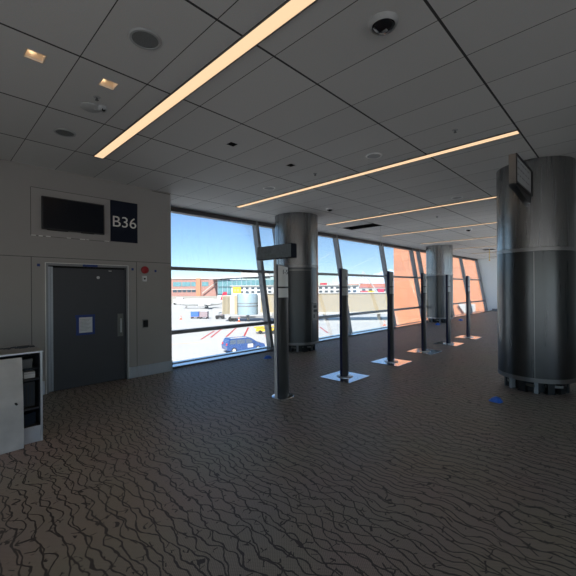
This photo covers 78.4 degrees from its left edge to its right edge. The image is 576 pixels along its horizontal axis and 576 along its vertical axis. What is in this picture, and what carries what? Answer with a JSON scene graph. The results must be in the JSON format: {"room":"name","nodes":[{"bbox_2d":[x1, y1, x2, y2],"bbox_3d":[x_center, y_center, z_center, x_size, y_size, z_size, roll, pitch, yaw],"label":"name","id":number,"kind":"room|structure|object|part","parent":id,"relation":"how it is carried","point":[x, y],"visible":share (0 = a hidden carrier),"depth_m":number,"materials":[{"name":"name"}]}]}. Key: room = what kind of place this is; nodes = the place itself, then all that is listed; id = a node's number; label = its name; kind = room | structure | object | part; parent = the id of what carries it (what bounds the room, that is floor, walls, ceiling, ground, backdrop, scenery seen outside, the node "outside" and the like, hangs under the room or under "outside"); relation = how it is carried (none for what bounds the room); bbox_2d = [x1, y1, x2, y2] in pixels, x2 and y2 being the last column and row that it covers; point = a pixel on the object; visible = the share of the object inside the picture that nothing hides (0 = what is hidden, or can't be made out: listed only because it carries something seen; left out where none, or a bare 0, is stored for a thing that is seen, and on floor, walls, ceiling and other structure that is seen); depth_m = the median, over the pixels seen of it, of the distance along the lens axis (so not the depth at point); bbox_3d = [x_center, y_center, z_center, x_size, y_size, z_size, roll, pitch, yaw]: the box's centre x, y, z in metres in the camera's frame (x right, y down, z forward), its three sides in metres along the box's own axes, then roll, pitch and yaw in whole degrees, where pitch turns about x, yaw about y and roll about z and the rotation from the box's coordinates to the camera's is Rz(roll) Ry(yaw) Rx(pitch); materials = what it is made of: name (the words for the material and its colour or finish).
{"room":"airport terminal","nodes":[
{"label":"airport terminal","id":0,"kind":"room"},
{"bbox_2d":[0,159,171,393],"bbox_3d":[-5.936,-0.101,4.787,1.414,3.710,8.604,-1,0,44],"label":"wall","id":1,"kind":"structure","parent":0,"point":[22,282],"depth_m":6.14,"materials":[{"name":"paint"}]},
{"bbox_2d":[30,186,109,241],"bbox_3d":[-3.707,-1.239,6.094,0.008,0.788,1.206,-1,0,44],"label":"trim","id":2,"kind":"structure","parent":1,"relation":"attached to","point":[36,193],"depth_m":5.97,"materials":[{"name":"grey metal"}]},
{"bbox_2d":[41,196,103,234],"bbox_3d":[-3.678,-1.228,6.084,0.063,0.548,0.950,-1,0,44],"label":"display","id":3,"kind":"object","parent":1,"relation":"attached to","point":[57,214],"visible":1,"depth_m":6.03,"materials":[{"name":"black plastic"}]},
{"bbox_3d":[-5.450,-1.950,4.301,0.014,0.020,8.600,-1,0,44],"label":"trim","id":4,"kind":"part","parent":1,"relation":"part of","materials":[{"name":"white paint"}]},
{"bbox_3d":[-5.443,-0.105,4.306,0.012,3.710,8.600,-1,0,44],"label":"trim","id":5,"kind":"part","parent":1,"relation":"part of","materials":[{"name":"grey paint"}]},
{"bbox_2d":[45,262,128,393],"bbox_3d":[-3.554,0.656,6.314,0.136,2.162,1.337,-1,0,44],"label":"door","id":6,"kind":"structure","parent":1,"relation":"in","point":[71,289],"depth_m":6.25,"materials":[{"name":"metal"}]},
{"bbox_2d":[75,314,94,335],"bbox_3d":[-3.583,0.650,6.247,0.006,0.355,0.320,-1,0,44],"label":"paper","id":7,"kind":"object","parent":6,"relation":"attached to","point":[85,324],"visible":1,"depth_m":6.25,"materials":[{"name":"white paper"}]},
{"bbox_2d":[83,264,97,266],"bbox_3d":[-3.511,-0.398,6.276,0.003,0.044,0.240,-1,0,44],"label":"tape strip","id":8,"kind":"object","parent":6,"relation":"attached to","point":[84,265],"visible":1,"depth_m":6.26,"materials":[{"name":"blue plastic"}]},
{"bbox_3d":[-3.167,0.697,6.675,0.009,0.425,0.102,-1,0,44],"label":"handle plate","id":9,"kind":"part","parent":6,"relation":"part of","materials":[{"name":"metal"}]},
{"bbox_2d":[43,360,172,394],"bbox_3d":[-5.488,1.643,4.369,0.216,0.215,8.612,-1,0,44],"label":"baseboard","id":10,"kind":"structure","parent":1,"relation":"attached to","point":[155,368],"depth_m":7.03,"materials":[{"name":"silver metal"}]},
{"bbox_2d":[110,200,137,242],"bbox_3d":[-3.105,-1.251,6.701,0.026,0.766,0.494,-1,0,44],"label":"gate sign","id":11,"kind":"object","parent":1,"relation":"attached to","point":[123,215],"visible":1,"depth_m":6.68,"materials":[{"name":"black plastic"}]},
{"bbox_2d":[142,276,146,281],"bbox_3d":[-2.831,-0.182,6.968,0.034,0.110,0.090,-1,0,44],"label":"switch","id":12,"kind":"object","parent":1,"relation":"attached to","point":[144,278],"visible":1,"depth_m":6.96,"materials":[{"name":"white plastic"}]},
{"bbox_2d":[142,319,147,327],"bbox_3d":[-2.814,0.702,6.979,0.030,0.170,0.110,-1,0,44],"label":"card reader","id":13,"kind":"object","parent":1,"relation":"attached to","point":[144,321],"visible":1,"depth_m":6.96,"materials":[{"name":"black plastic"}]},
{"bbox_2d":[141,266,148,273],"bbox_3d":[-2.816,-0.358,6.974,0.050,0.150,0.150,-1,0,44],"label":"fire alarm strobe","id":14,"kind":"object","parent":1,"relation":"attached to","point":[144,269],"visible":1,"depth_m":6.95,"materials":[{"name":"red plastic"}]},
{"bbox_3d":[-2.458,-0.232,7.395,0.034,3.495,0.016,-1,0,44],"label":"trim","id":15,"kind":"part","parent":1,"relation":"part of","materials":[{"name":"metal"}]},
{"bbox_2d":[173,310,491,368],"bbox_3d":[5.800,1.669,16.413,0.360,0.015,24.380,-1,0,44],"label":"trim","id":16,"kind":"structure","parent":1,"relation":"attached to","point":[264,349],"depth_m":9.49,"materials":[{"name":"metal"}]},
{"bbox_2d":[171,206,273,363],"bbox_3d":[-1.886,-0.131,9.170,0.828,3.692,3.375,-1,0,44],"label":"window","id":17,"kind":"structure","parent":16,"relation":"on","point":[255,226],"depth_m":9.79,"materials":[{"name":"metal"}]},
{"bbox_3d":[-2.133,-1.917,9.370,0.220,0.115,3.195,-1,0,44],"label":"head rail","id":18,"kind":"part","parent":17,"relation":"part of","materials":[{"name":"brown metal"}]},
{"bbox_3d":[-1.691,1.706,8.965,0.073,0.015,3.195,-1,0,44],"label":"rail","id":19,"kind":"part","parent":17,"relation":"part of","materials":[{"name":"metal"}]},
{"bbox_2d":[338,235,396,332],"bbox_3d":[3.243,-0.165,14.455,0.828,3.692,3.405,-1,0,44],"label":"window","id":20,"kind":"structure","parent":16,"relation":"on","point":[381,248],"depth_m":14.91,"materials":[{"name":"metal"}]},
{"bbox_3d":[2.972,-1.951,14.630,0.220,0.115,3.295,-1,0,44],"label":"head rail","id":21,"kind":"part","parent":20,"relation":"part of","materials":[{"name":"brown metal"}]},
{"bbox_2d":[0,311,575,575],"bbox_3d":[7.679,1.775,8.584,13.960,0.250,33.000,-1,0,44],"label":"floor","id":22,"kind":"structure","parent":0,"point":[409,469],"depth_m":3.24,"materials":[{"name":"carpet"}]},
{"bbox_2d":[0,344,42,454],"bbox_3d":[-3.416,1.223,3.734,0.780,1.020,1.291,-1,0,44],"label":"base cabinet","id":23,"kind":"object","parent":22,"relation":"on","point":[33,432],"depth_m":3.79,"materials":[{"name":"laminate"}]},
{"bbox_3d":[-3.161,1.242,3.525,0.123,0.965,0.840,-1,0,44],"label":"loose cabinet panel","id":24,"kind":"part","parent":23,"relation":"part of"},
{"bbox_3d":[-3.687,1.236,4.000,0.020,0.998,1.235,-1,0,44],"label":"panel","id":25,"kind":"part","parent":23,"relation":"part of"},
{"bbox_2d":[0,356,32,368],"bbox_3d":[-3.112,0.864,4.036,0.250,0.104,0.280,-1,0,44],"label":"storage box","id":26,"kind":"object","parent":23,"relation":"on","point":[26,360],"visible":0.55,"depth_m":4.03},
{"bbox_3d":[-3.112,0.826,4.036,0.250,0.029,0.280,-1,0,44],"label":"lid","id":27,"kind":"part","parent":26,"relation":"part of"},
{"bbox_2d":[0,345,34,349],"bbox_3d":[-3.212,0.706,4.186,0.144,0.012,0.328,-1,0,44],"label":"scraps","id":28,"kind":"object","parent":23,"relation":"on","point":[26,346],"visible":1,"depth_m":4.17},
{"bbox_2d":[22,370,34,378],"bbox_3d":[-2.968,0.987,4.040,0.121,0.070,0.105,-1,0,44],"label":"carton","id":29,"kind":"object","parent":23,"relation":"on","point":[30,373],"visible":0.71,"depth_m":4.00,"materials":[{"name":"cardboard"}]},
{"bbox_2d":[23,380,34,407],"bbox_3d":[-3.105,1.212,4.101,0.354,0.280,0.220,-1,0,44],"label":"computer","id":30,"kind":"object","parent":23,"relation":"on","point":[28,386],"visible":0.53,"depth_m":4.02,"materials":[{"name":"black plastic"}]},
{"bbox_2d":[23,385,25,404],"bbox_3d":[-2.973,1.210,3.987,0.004,0.220,0.020,-1,0,44],"label":"vent","id":31,"kind":"object","parent":30,"relation":"attached to","point":[24,386],"depth_m":3.98,"materials":[{"name":"black metal"}]},
{"bbox_2d":[27,385,29,404],"bbox_3d":[-2.948,1.210,4.012,0.004,0.220,0.020,-1,0,44],"label":"vent","id":32,"kind":"object","parent":30,"relation":"attached to","point":[28,386],"depth_m":4.01,"materials":[{"name":"black metal"}]},
{"bbox_2d":[31,384,32,403],"bbox_3d":[-2.924,1.210,4.037,0.004,0.220,0.020,-1,0,44],"label":"vent","id":33,"kind":"object","parent":30,"relation":"attached to","point":[31,384],"depth_m":4.03,"materials":[{"name":"black metal"}]},
{"bbox_2d":[22,364,37,370],"bbox_3d":[-3.497,0.929,3.812,0.520,0.018,1.231,-1,0,44],"label":"shelf","id":34,"kind":"object","parent":23,"relation":"attached to","point":[34,366],"depth_m":4.06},
{"bbox_2d":[23,375,38,381],"bbox_3d":[-3.471,1.034,3.787,0.590,0.018,1.231,-1,0,44],"label":"shelf","id":35,"kind":"object","parent":23,"relation":"attached to","point":[36,377],"depth_m":3.99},
{"bbox_2d":[24,402,39,410],"bbox_3d":[-3.468,1.364,3.787,0.590,0.018,1.231,-1,0,44],"label":"shelf","id":36,"kind":"object","parent":23,"relation":"attached to","point":[37,406],"depth_m":4.00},
{"bbox_2d":[24,420,39,427],"bbox_3d":[-3.467,1.564,3.786,0.590,0.018,1.231,-1,0,44],"label":"shelf","id":37,"kind":"object","parent":23,"relation":"attached to","point":[37,423],"depth_m":4.01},
{"bbox_3d":[-3.239,1.644,3.567,0.020,0.175,1.233,-1,0,44],"label":"kick panel","id":38,"kind":"part","parent":23,"relation":"part of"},
{"bbox_2d":[258,221,274,323],"bbox_3d":[-0.427,-0.141,10.674,0.828,3.692,0.825,-1,0,44],"label":"window","id":39,"kind":"structure","parent":22,"relation":"on","point":[261,224],"depth_m":10.77,"materials":[{"name":"metal"}]},
{"bbox_3d":[-0.698,-1.927,10.848,0.220,0.115,0.715,-1,0,44],"label":"head rail","id":40,"kind":"part","parent":39,"relation":"part of","materials":[{"name":"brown metal"}]},
{"bbox_2d":[257,243,296,399],"bbox_3d":[-0.085,0.527,5.536,0.760,2.362,0.379,-1,0,44],"label":"post","id":41,"kind":"object","parent":22,"relation":"on","point":[282,251],"visible":1,"depth_m":5.48,"materials":[{"name":"grey metal"}]},
{"bbox_3d":[-0.183,-0.549,5.445,0.760,0.207,0.115,-1,0,44],"label":"sign panel","id":42,"kind":"part","parent":41,"relation":"part of","materials":[{"name":"grey metal"}]},
{"bbox_3d":[-0.068,0.083,5.537,0.031,0.160,0.219,-1,0,44],"label":"label panel","id":43,"kind":"part","parent":41,"relation":"part of","materials":[{"name":"white plastic"}]},
{"bbox_3d":[-0.070,-0.188,5.538,0.031,0.332,0.219,-1,0,44],"label":"label panel","id":44,"kind":"part","parent":41,"relation":"part of","materials":[{"name":"grey metal"}]},
{"bbox_3d":[-0.080,1.702,5.558,0.350,0.013,0.350,-1,0,44],"label":"plate","id":45,"kind":"part","parent":41,"relation":"part of","materials":[{"name":"metal"}]},
{"bbox_3d":[-0.082,0.665,5.553,0.078,2.063,0.235,-1,0,44],"label":"blade","id":46,"kind":"part","parent":41,"relation":"part of","materials":[{"name":"black plastic"}]},
{"bbox_2d":[275,212,318,351],"bbox_3d":[0.247,-0.143,9.905,1.212,3.710,1.212,-1,0,44],"label":"column","id":47,"kind":"structure","parent":22,"relation":"on","point":[299,228],"depth_m":9.35,"materials":[{"name":"silver metal"}]},
{"bbox_3d":[0.335,0.460,9.350,0.609,1.900,0.098,0,0,-9],"label":"panel frame","id":48,"kind":"part","parent":47,"relation":"part of","materials":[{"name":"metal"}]},
{"bbox_3d":[0.336,0.475,9.348,0.567,1.870,0.083,0,0,-9],"label":"access panel","id":49,"kind":"part","parent":47,"relation":"part of","materials":[{"name":"silver metal"}]},
{"bbox_2d":[312,303,317,320],"bbox_3d":[0.740,0.642,9.563,0.020,0.470,0.282,-1,0,35],"label":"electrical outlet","id":50,"kind":"object","parent":47,"relation":"attached to","point":[314,305],"visible":1,"depth_m":9.52,"materials":[{"name":"grey metal"}]},
{"bbox_2d":[320,268,369,383],"bbox_3d":[1.078,0.663,6.762,0.670,2.075,0.710,-1,0,44],"label":"post","id":51,"kind":"object","parent":22,"relation":"on","point":[344,376],"visible":1,"depth_m":6.70,"materials":[{"name":"black metal"}]},
{"bbox_3d":[1.099,0.075,6.739,0.031,0.160,0.191,-1,0,44],"label":"label panel","id":52,"kind":"part","parent":51,"relation":"part of","materials":[{"name":"grey metal"}]},
{"bbox_3d":[1.097,-0.195,6.739,0.031,0.332,0.191,-1,0,44],"label":"label panel","id":53,"kind":"part","parent":51,"relation":"part of","materials":[{"name":"grey metal"}]},
{"bbox_3d":[1.087,1.695,6.760,0.670,0.012,0.710,-1,0,44],"label":"plate","id":54,"kind":"part","parent":51,"relation":"part of","materials":[{"name":"metal"}]},
{"bbox_3d":[1.085,0.657,6.755,0.078,2.063,0.205,-1,0,44],"label":"blade","id":55,"kind":"part","parent":51,"relation":"part of","materials":[{"name":"black plastic"}]},
{"bbox_2d":[371,271,411,366],"bbox_3d":[2.353,0.655,8.075,0.670,2.075,0.710,-1,0,44],"label":"post","id":56,"kind":"object","parent":22,"relation":"on","point":[390,360],"visible":1,"depth_m":8.01,"materials":[{"name":"metal"}]},
{"bbox_3d":[2.359,0.649,8.069,0.078,2.063,0.205,-1,0,44],"label":"blade","id":57,"kind":"part","parent":56,"relation":"part of","materials":[{"name":"black plastic"}]},
{"bbox_3d":[2.361,1.686,8.073,0.670,0.012,0.710,-1,0,44],"label":"plate","id":58,"kind":"part","parent":56,"relation":"part of","materials":[{"name":"metal"}]},
{"bbox_3d":[2.371,-0.204,8.053,0.031,0.332,0.191,-1,0,44],"label":"label panel","id":59,"kind":"part","parent":56,"relation":"part of","materials":[{"name":"grey metal"}]},
{"bbox_2d":[413,248,428,320],"bbox_3d":[6.816,-0.189,18.137,0.828,3.692,0.825,-1,0,44],"label":"window","id":60,"kind":"structure","parent":22,"relation":"on","point":[417,251],"depth_m":18.45,"materials":[{"name":"metal"}]},
{"bbox_2d":[406,273,441,354],"bbox_3d":[3.606,0.646,9.367,0.670,2.075,0.710,-1,0,44],"label":"post","id":61,"kind":"object","parent":22,"relation":"on","point":[423,350],"visible":1,"depth_m":9.30,"materials":[{"name":"metal"}]},
{"bbox_3d":[3.615,1.678,9.365,0.670,0.012,0.710,-1,0,44],"label":"plate","id":62,"kind":"part","parent":61,"relation":"part of","materials":[{"name":"metal"}]},
{"bbox_3d":[3.625,-0.212,9.344,0.031,0.332,0.191,-1,0,44],"label":"label panel","id":63,"kind":"part","parent":61,"relation":"part of","materials":[{"name":"grey metal"}]},
{"bbox_3d":[3.613,0.640,9.360,0.078,2.063,0.205,-1,0,44],"label":"blade","id":64,"kind":"part","parent":61,"relation":"part of","materials":[{"name":"black plastic"}]},
{"bbox_2d":[426,245,452,322],"bbox_3d":[7.427,-0.190,17.317,1.212,3.708,1.212,-1,0,44],"label":"column","id":65,"kind":"structure","parent":22,"relation":"on","point":[439,258],"depth_m":16.83,"materials":[{"name":"silver metal"}]},
{"bbox_2d":[433,275,463,345],"bbox_3d":[4.818,0.638,10.615,0.670,2.075,0.710,-1,0,44],"label":"post","id":66,"kind":"object","parent":22,"relation":"on","point":[447,342],"visible":1,"depth_m":10.54,"materials":[{"name":"metal"}]},
{"bbox_3d":[4.826,1.670,10.614,0.670,0.012,0.710,-1,0,44],"label":"plate","id":67,"kind":"part","parent":66,"relation":"part of","materials":[{"name":"metal"}]},
{"bbox_3d":[4.824,0.632,10.609,0.078,2.063,0.205,-1,0,44],"label":"blade","id":68,"kind":"part","parent":66,"relation":"part of","materials":[{"name":"black plastic"}]},
{"bbox_2d":[454,276,481,338],"bbox_3d":[6.079,0.630,11.914,0.670,2.075,0.710,-1,0,44],"label":"post","id":69,"kind":"object","parent":22,"relation":"on","point":[467,336],"visible":1,"depth_m":11.84,"materials":[{"name":"metal"}]},
{"bbox_3d":[6.087,1.661,11.913,0.670,0.012,0.710,-1,0,44],"label":"plate","id":70,"kind":"part","parent":69,"relation":"part of","materials":[{"name":"metal"}]},
{"bbox_3d":[6.085,0.624,11.908,0.078,2.063,0.205,-1,0,44],"label":"blade","id":71,"kind":"part","parent":69,"relation":"part of","materials":[{"name":"black plastic"}]},
{"bbox_2d":[489,396,502,402],"bbox_3d":[3.107,1.647,5.269,0.187,0.069,0.230,-1,0,44],"label":"tape","id":72,"kind":"object","parent":22,"relation":"on","point":[495,399],"visible":1,"depth_m":5.21,"materials":[{"name":"blue plastic"}]},
{"bbox_2d":[496,156,575,394],"bbox_3d":[4.177,-0.179,5.978,1.112,3.708,1.112,-1,0,44],"label":"column","id":73,"kind":"structure","parent":22,"relation":"on","point":[536,252],"depth_m":5.52,"materials":[{"name":"silver metal"}]},
{"bbox_2d":[508,153,532,204],"bbox_3d":[3.420,-1.570,5.182,0.112,0.500,1.095,-1,0,44],"label":"sign","id":74,"kind":"object","parent":73,"relation":"attached to","point":[520,173],"visible":1,"depth_m":5.02,"materials":[{"name":"black plastic"}]},
{"bbox_2d":[0,0,575,258],"bbox_3d":[7.345,-2.367,8.882,14.800,0.620,33.000,-1,0,44],"label":"ceiling","id":75,"kind":"structure","parent":0,"point":[323,93],"depth_m":3.84,"materials":[{"name":"tile"}]},
{"bbox_2d":[23,48,46,63],"bbox_3d":[-2.168,-2.049,3.027,0.152,0.129,0.152,-1,0,44],"label":"recessed light","id":76,"kind":"object","parent":75,"relation":"in","point":[31,53],"visible":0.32,"depth_m":3.07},
{"bbox_2d":[53,128,75,136],"bbox_3d":[-2.841,-1.977,4.501,0.256,0.016,0.256,-1,0,44],"label":"ceiling speaker","id":77,"kind":"object","parent":75,"relation":"attached to","point":[63,132],"visible":1,"depth_m":4.48},
{"bbox_2d":[56,130,73,135],"bbox_3d":[-2.841,-1.978,4.501,0.200,0.013,0.200,-1,0,44],"label":"grille","id":78,"kind":"object","parent":77,"relation":"attached to","point":[59,132],"depth_m":4.49,"materials":[{"name":"grey metal"}]},
{"bbox_2d":[80,102,106,112],"bbox_3d":[-2.145,-1.960,3.879,0.245,0.065,0.245,-1,0,44],"label":"camera","id":79,"kind":"object","parent":75,"relation":"attached to","point":[87,106],"visible":1,"depth_m":3.84,"materials":[{"name":"white plastic"}]},
{"bbox_2d":[97,78,118,89],"bbox_3d":[-1.757,-2.052,3.450,0.152,0.129,0.152,-1,0,44],"label":"recessed light","id":80,"kind":"object","parent":75,"relation":"in","point":[103,81],"visible":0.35,"depth_m":3.50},
{"bbox_2d":[128,27,161,49],"bbox_3d":[-1.144,-1.993,2.832,0.256,0.016,0.256,-1,0,44],"label":"ceiling speaker","id":81,"kind":"object","parent":75,"relation":"attached to","point":[143,38],"visible":1,"depth_m":2.82},
{"bbox_2d":[132,31,157,47],"bbox_3d":[-1.144,-1.994,2.832,0.200,0.013,0.200,-1,0,44],"label":"grille","id":82,"kind":"object","parent":81,"relation":"attached to","point":[142,39],"depth_m":2.83,"materials":[{"name":"grey metal"}]},
{"bbox_2d":[93,0,317,158],"bbox_3d":[-0.742,-1.992,3.272,5.915,0.014,0.144,-1,0,44],"label":"recessed light","id":83,"kind":"object","parent":75,"relation":"in","point":[288,10],"visible":1,"depth_m":3.15,"materials":[{"name":"white plastic"}]},
{"bbox_2d":[263,186,274,189],"bbox_3d":[-0.376,-1.993,7.055,0.256,0.016,0.256,-1,0,44],"label":"ceiling speaker","id":84,"kind":"object","parent":75,"relation":"attached to","point":[265,187],"visible":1,"depth_m":7.05},
{"bbox_2d":[366,152,381,158],"bbox_3d":[1.307,-2.009,5.372,0.256,0.016,0.256,-1,0,44],"label":"ceiling speaker","id":85,"kind":"object","parent":75,"relation":"attached to","point":[376,155],"visible":1,"depth_m":5.35},
{"bbox_2d":[367,154,380,157],"bbox_3d":[1.307,-2.011,5.372,0.200,0.013,0.200,-1,0,44],"label":"grille","id":86,"kind":"object","parent":85,"relation":"attached to","point":[368,155],"depth_m":5.35,"materials":[{"name":"grey metal"}]},
{"bbox_2d":[235,129,520,207],"bbox_3d":[0.873,-2.001,6.612,5.890,0.014,0.144,-1,0,44],"label":"recessed light","id":87,"kind":"object","parent":75,"relation":"in","point":[514,132],"visible":1,"depth_m":5.70,"materials":[{"name":"white plastic"}]},
{"bbox_2d":[369,11,398,35],"bbox_3d":[0.722,-1.975,2.673,0.220,0.085,0.220,-1,0,44],"label":"dome camera","id":88,"kind":"object","parent":75,"relation":"attached to","point":[382,23],"visible":1,"depth_m":2.63,"materials":[{"name":"white plastic"}]},
{"bbox_2d":[325,196,495,224],"bbox_3d":[3.326,-2.017,9.140,5.890,0.014,0.144,-1,0,44],"label":"recessed light","id":89,"kind":"object","parent":75,"relation":"in","point":[492,197],"visible":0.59,"depth_m":9.10,"materials":[{"name":"white plastic"}]},
{"bbox_2d":[384,222,496,235],"bbox_3d":[5.779,-2.033,11.667,5.890,0.014,0.144,-1,0,44],"label":"recessed light","id":90,"kind":"object","parent":75,"relation":"in","point":[491,222],"visible":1,"depth_m":12.06,"materials":[{"name":"beige plastic"}]},
{"bbox_2d":[451,196,462,198],"bbox_3d":[3.790,-2.026,7.924,0.256,0.016,0.256,-1,0,44],"label":"ceiling speaker","id":91,"kind":"object","parent":75,"relation":"attached to","point":[455,197],"visible":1,"depth_m":7.89},
{"bbox_2d":[421,236,496,243],"bbox_3d":[8.232,-2.050,14.194,5.890,0.014,0.144,-1,0,44],"label":"recessed light","id":92,"kind":"object","parent":75,"relation":"in","point":[494,236],"visible":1,"depth_m":15.14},
{"bbox_2d":[478,258,496,310],"bbox_3d":[15.695,-0.248,23.994,5.294,3.710,0.300,-1,0,44],"label":"wall","id":93,"kind":"structure","parent":0,"point":[488,269],"depth_m":25.11,"materials":[{"name":"white paint"}]},
{"bbox_2d":[318,232,352,338],"bbox_3d":[0.959,-0.150,12.102,0.828,3.692,3.165,-1,0,44],"label":"window","id":94,"kind":"structure","parent":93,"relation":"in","point":[335,237],"depth_m":12.98,"materials":[{"name":"metal"}]},
{"bbox_3d":[0.688,-1.936,12.276,0.220,0.115,3.055,-1,0,44],"label":"head rail","id":95,"kind":"part","parent":94,"relation":"part of","materials":[{"name":"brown metal"}]},
{"bbox_2d":[383,243,420,325],"bbox_3d":[5.479,-0.180,16.759,0.828,3.692,3.025,-1,0,44],"label":"window","id":96,"kind":"structure","parent":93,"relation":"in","point":[411,253],"depth_m":17.66,"materials":[{"name":"metal"}]},
{"bbox_3d":[5.208,-1.966,16.934,0.220,0.115,2.915,-1,0,44],"label":"head rail","id":97,"kind":"part","parent":96,"relation":"part of","materials":[{"name":"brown metal"}]},
{"bbox_2d":[453,255,472,315],"bbox_3d":[10.482,-0.213,21.915,0.828,3.692,3.255,-1,0,44],"label":"window","id":98,"kind":"structure","parent":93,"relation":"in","point":[454,256],"depth_m":22.99,"materials":[{"name":"metal"}]},
{"bbox_2d":[462,257,487,312],"bbox_3d":[12.774,-0.228,24.276,0.828,3.692,3.335,-1,0,44],"label":"window","id":99,"kind":"structure","parent":93,"relation":"in","point":[479,279],"depth_m":25.28,"materials":[{"name":"metal"}]},
{"bbox_3d":[12.503,-2.014,24.451,0.220,0.115,3.225,-1,0,44],"label":"head rail","id":100,"kind":"part","parent":99,"relation":"part of","materials":[{"name":"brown metal"}]},
{"label":"outside","id":101,"kind":"structure","parent":0,"visible":0},
{"bbox_2d":[172,303,386,361],"bbox_3d":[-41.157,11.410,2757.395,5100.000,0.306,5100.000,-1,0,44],"label":"ground","id":102,"kind":"structure","parent":101,"point":[185,346],"depth_m":63.21,"materials":[{"name":"concrete"}]},
{"bbox_2d":[173,298,183,304],"bbox_3d":[-51.067,6.138,164.992,4.630,3.193,2.200,0,0,0],"label":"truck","id":103,"kind":"object","parent":102,"relation":"on","point":[177,300],"visible":0.65,"depth_m":163.91,"materials":[{"name":"metal"}]},
{"bbox_2d":[191,311,199,318],"bbox_3d":[-22.548,6.490,86.353,2.040,1.817,2.282,0,0,0],"label":"cart","id":104,"kind":"object","parent":102,"relation":"on","point":[193,313],"visible":0.88,"depth_m":85.27,"materials":[{"name":"metal"}]},
{"bbox_2d":[191,311,198,316],"bbox_3d":[-22.550,6.286,85.992,1.920,1.270,1.440,0,0,0],"label":"curtain","id":105,"kind":"object","parent":104,"relation":"hanging from","point":[193,313],"depth_m":85.26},
{"bbox_2d":[171,278,229,302],"bbox_3d":[-64.340,1.489,194.449,60.100,12.800,31.900,0,0,0],"label":"terminal","id":106,"kind":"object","parent":102,"relation":"on","point":[186,288],"visible":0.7,"depth_m":179.98,"materials":[{"name":"brick"}]},
{"bbox_2d":[179,292,226,308],"bbox_3d":[-31.065,4.531,129.994,17.800,6.000,16.000,0,0,0],"label":"airliner","id":107,"kind":"object","parent":102,"relation":"on","point":[186,302],"visible":0.9,"depth_m":128.91,"materials":[{"name":"white metal"}]},
{"bbox_2d":[199,311,208,318],"bbox_3d":[-20.248,6.471,85.552,2.040,1.817,2.282,0,0,0],"label":"cart","id":108,"kind":"object","parent":102,"relation":"on","point":[201,313],"visible":1,"depth_m":84.48,"materials":[{"name":"metal"}]},
{"bbox_2d":[215,312,224,318],"bbox_3d":[-16.148,6.555,83.991,2.000,1.575,1.400,0,0,0],"label":"tug","id":109,"kind":"object","parent":102,"relation":"on","point":[222,316],"visible":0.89,"depth_m":83.35,"materials":[{"name":"white metal"}]},
{"bbox_2d":[209,273,273,298],"bbox_3d":[-21.951,-0.075,178.501,32.500,15.200,16.000,0,0,0],"label":"glazed hall","id":110,"kind":"object","parent":102,"relation":"on","point":[223,285],"visible":0.34,"depth_m":171.99,"materials":[{"name":"glass"}]},
{"bbox_2d":[241,273,269,278],"bbox_3d":[-16.252,-6.319,180.009,14.000,2.800,10.000,0,0,0],"label":"plant","id":111,"kind":"object","parent":110,"relation":"on","point":[242,274],"depth_m":174.99,"materials":[{"name":"concrete"}]},
{"bbox_2d":[221,336,264,351],"bbox_3d":[-5.077,6.351,40.284,4.597,1.692,2.181,0,0,-29],"label":"minivan","id":112,"kind":"object","parent":102,"relation":"on","point":[232,343],"visible":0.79,"depth_m":39.37,"materials":[{"name":"blue metal"}]},
{"bbox_2d":[254,325,273,333],"bbox_3d":[-3.148,6.451,55.991,4.400,1.495,1.440,0,0,0],"label":"loader","id":113,"kind":"object","parent":102,"relation":"on","point":[259,329],"visible":0.57,"depth_m":55.29,"materials":[{"name":"yellow paint"}]},
{"bbox_2d":[231,285,358,308],"bbox_3d":[2.525,3.112,130.996,46.000,8.300,13.000,0,0,0],"label":"concourse","id":114,"kind":"structure","parent":102,"relation":"on","point":[253,289],"depth_m":125.00,"materials":[{"name":"concrete"}]},
{"bbox_2d":[222,287,386,321],"bbox_3d":[12.877,3.354,77.595,54.300,7.500,4.660,0,0,0],"label":"bridge","id":115,"kind":"structure","parent":102,"relation":"on","point":[246,304],"depth_m":76.49,"materials":[{"name":"metal"}]},
{"bbox_3d":[-11.271,3.697,76.445,0.600,4.000,0.100,0,0,0],"label":"cab frame","id":116,"kind":"part","parent":115,"relation":"part of","materials":[{"name":"beige metal"}]},
{"bbox_2d":[338,283,385,291],"bbox_3d":[46.519,2.227,216.997,31.800,9.600,14.800,0,0,0],"label":"block","id":117,"kind":"object","parent":102,"relation":"on","point":[363,287],"visible":0.3,"depth_m":209.59,"materials":[{"name":"concrete"}]},
{"bbox_2d":[359,271,377,291],"bbox_3d":[34.637,0.029,150.000,14.093,14.247,0.441,0,0,0],"label":"frame","id":118,"kind":"object","parent":102,"relation":"on","point":[363,271],"visible":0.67,"depth_m":149.83,"materials":[{"name":"white metal"}]},
{"bbox_2d":[394,248,483,323],"bbox_3d":[22.500,-3.727,39.336,15.250,21.400,16.570,-1,0,44],"label":"concourse","id":119,"kind":"structure","parent":102,"relation":"on","point":[405,295],"depth_m":37.17,"materials":[{"name":"concrete"}]},
{"bbox_2d":[458,304,465,312],"bbox_3d":[16.660,2.013,33.802,0.700,1.000,0.300,-1,0,44],"label":"hood","id":120,"kind":"object","parent":119,"relation":"attached to","point":[461,307],"depth_m":33.70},
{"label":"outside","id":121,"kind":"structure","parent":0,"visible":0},
{"bbox_2d":[327,269,393,284],"bbox_3d":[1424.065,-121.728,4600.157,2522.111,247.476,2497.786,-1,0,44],"label":"mountain","id":122,"kind":"structure","parent":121,"point":[351,279],"depth_m":4329.69}
]}

